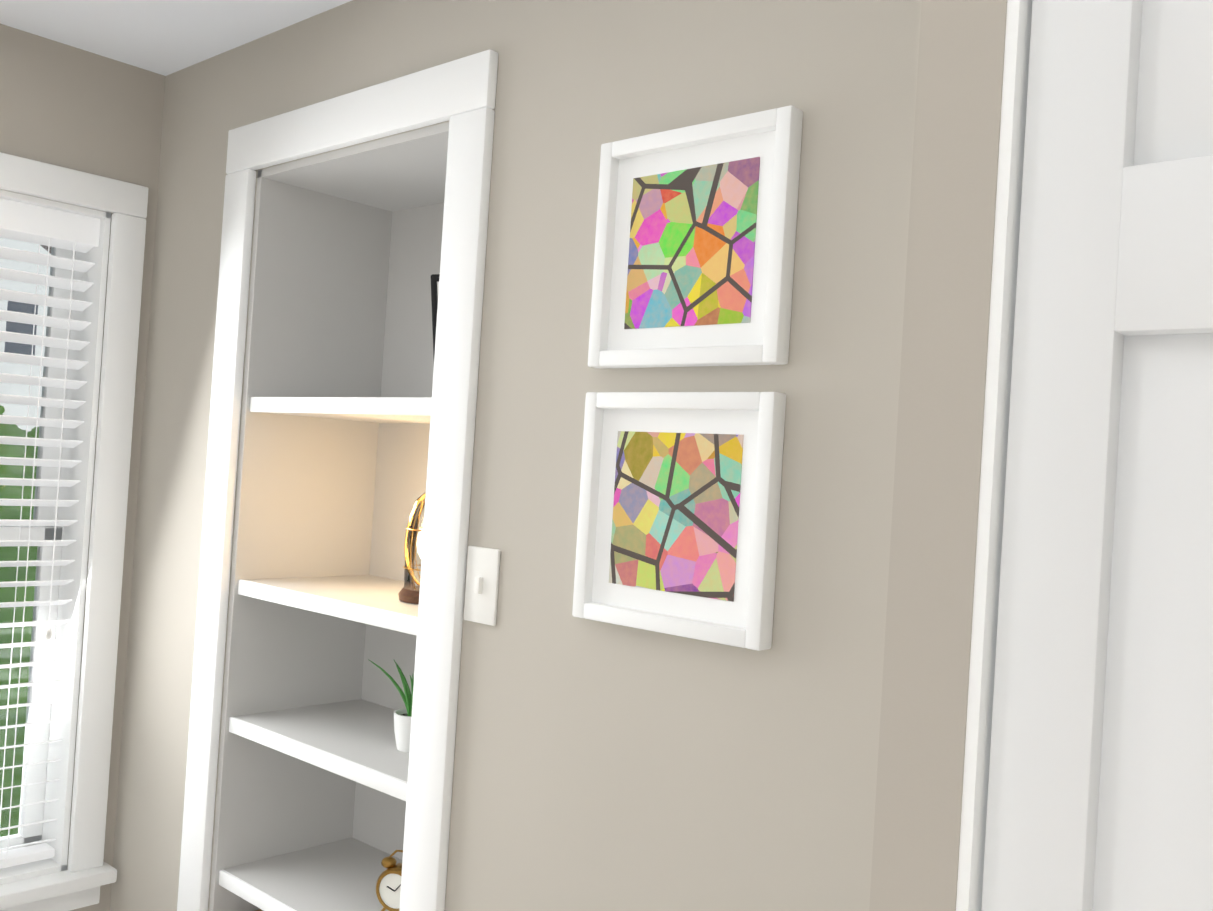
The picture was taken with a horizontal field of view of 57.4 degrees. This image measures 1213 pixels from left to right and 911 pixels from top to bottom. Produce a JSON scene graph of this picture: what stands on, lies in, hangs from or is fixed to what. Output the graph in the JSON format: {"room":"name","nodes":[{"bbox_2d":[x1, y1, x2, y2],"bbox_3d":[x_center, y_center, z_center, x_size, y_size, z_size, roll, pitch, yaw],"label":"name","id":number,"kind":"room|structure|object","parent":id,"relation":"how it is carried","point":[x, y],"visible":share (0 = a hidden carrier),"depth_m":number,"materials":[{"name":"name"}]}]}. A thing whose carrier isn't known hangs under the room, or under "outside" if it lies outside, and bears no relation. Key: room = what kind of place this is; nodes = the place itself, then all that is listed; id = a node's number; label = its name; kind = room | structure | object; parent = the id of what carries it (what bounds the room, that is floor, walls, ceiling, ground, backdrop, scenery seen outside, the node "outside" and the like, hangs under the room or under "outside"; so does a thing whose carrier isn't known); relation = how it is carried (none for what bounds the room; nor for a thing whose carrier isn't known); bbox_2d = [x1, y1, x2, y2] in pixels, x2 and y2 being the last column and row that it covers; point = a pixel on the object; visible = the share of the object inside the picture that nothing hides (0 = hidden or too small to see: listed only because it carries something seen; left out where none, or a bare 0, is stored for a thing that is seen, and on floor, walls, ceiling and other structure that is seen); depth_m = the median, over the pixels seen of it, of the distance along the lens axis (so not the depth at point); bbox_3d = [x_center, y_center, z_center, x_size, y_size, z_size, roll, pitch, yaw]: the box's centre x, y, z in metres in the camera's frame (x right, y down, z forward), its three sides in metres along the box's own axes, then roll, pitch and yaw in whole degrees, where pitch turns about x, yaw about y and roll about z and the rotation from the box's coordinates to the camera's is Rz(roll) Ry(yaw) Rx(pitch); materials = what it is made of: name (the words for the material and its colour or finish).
{"room":"bedroom","nodes":[
{"label":"bedroom","id":0,"kind":"room"},
{"bbox_2d":[0,24,165,910],"bbox_3d":[-2.037,0.295,1.526,0.200,2.440,3.900,3,-1,42],"label":"wall","id":1,"kind":"structure","parent":0,"point":[69,107],"depth_m":2.39,"materials":[{"name":"paint"}]},
{"bbox_2d":[0,152,148,910],"bbox_3d":[-1.414,0.169,2.166,0.260,1.575,0.900,3,-1,42],"label":"window","id":2,"kind":"structure","parent":1,"relation":"in","point":[52,884],"depth_m":2.40,"materials":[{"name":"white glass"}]},
{"bbox_2d":[0,198,99,868],"bbox_3d":[-1.392,0.158,2.148,0.072,1.383,0.702,3,-1,42],"label":"window blind","id":3,"kind":"object","parent":2,"relation":"attached to","point":[34,224],"visible":1,"depth_m":2.35,"materials":[{"name":"white plastic"}]},
{"bbox_2d":[0,0,351,75],"bbox_3d":[-0.785,-0.927,0.352,3.540,0.120,4.100,3,-1,42],"label":"ceiling","id":4,"kind":"structure","parent":0,"point":[165,37],"depth_m":2.18,"materials":[{"name":"paint"}]},
{"bbox_2d":[368,659,413,752],"bbox_3d":[-0.356,0.448,2.044,0.192,0.172,0.178,3,-1,42],"label":"potted plant","id":5,"kind":"object","parent":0,"point":[402,723],"visible":0.31,"depth_m":2.00,"materials":[{"name":"ceramic"}]},
{"bbox_2d":[398,492,425,603],"bbox_3d":[-0.316,0.159,2.023,0.114,0.227,0.114,3,-1,42],"label":"lantern lamp","id":6,"kind":"object","parent":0,"point":[409,592],"visible":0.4,"depth_m":2.01,"materials":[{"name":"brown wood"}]},
{"bbox_2d":[431,274,439,356],"bbox_3d":[-0.224,-0.217,2.103,0.260,0.258,0.056,3,-1,30],"label":"print","id":7,"kind":"object","parent":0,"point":[434,287],"visible":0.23,"depth_m":2.15},
{"bbox_2d":[110,0,921,910],"bbox_3d":[0.297,0.440,1.628,3.140,2.440,0.620,3,-1,42],"label":"wall","id":8,"kind":"structure","parent":0,"point":[338,186],"depth_m":1.71,"materials":[{"name":"paint"}]},
{"bbox_2d":[376,850,402,910],"bbox_3d":[-0.375,0.775,2.006,0.080,0.120,0.040,3,-1,17],"label":"alarm clock","id":9,"kind":"object","parent":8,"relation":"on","point":[388,886],"visible":0.58,"depth_m":1.99,"materials":[{"name":"gold metal"}]},
{"bbox_2d":[464,546,499,625],"bbox_3d":[-0.193,0.198,1.684,0.070,0.115,0.014,3,-1,42],"label":"switch plate","id":10,"kind":"object","parent":8,"relation":"attached to","point":[482,582],"visible":1,"depth_m":1.68,"materials":[{"name":"white plastic"}]},
{"bbox_2d":[572,392,785,650],"bbox_3d":[0.085,0.073,1.433,0.310,0.310,0.028,3,-1,42],"label":"picture","id":11,"kind":"object","parent":8,"relation":"attached to","point":[678,514],"visible":1,"depth_m":1.42},
{"bbox_2d":[588,105,802,368],"bbox_3d":[0.106,-0.271,1.437,0.310,0.310,0.028,3,-1,42],"label":"picture","id":12,"kind":"object","parent":8,"relation":"attached to","point":[694,253],"visible":1,"depth_m":1.43},
{"bbox_2d":[869,0,1032,910],"bbox_3d":[0.719,0.451,0.549,1.070,2.440,0.460,3,-1,42],"label":"wall","id":13,"kind":"structure","parent":0,"point":[948,506],"depth_m":0.72,"materials":[{"name":"paint"}]},
{"bbox_2d":[981,0,1212,910],"bbox_3d":[0.435,0.579,0.502,0.586,2.125,0.074,3,-1,42],"label":"closet door","id":14,"kind":"structure","parent":13,"relation":"in","point":[1100,790],"depth_m":0.67,"materials":[{"name":"white wood"}]}
]}

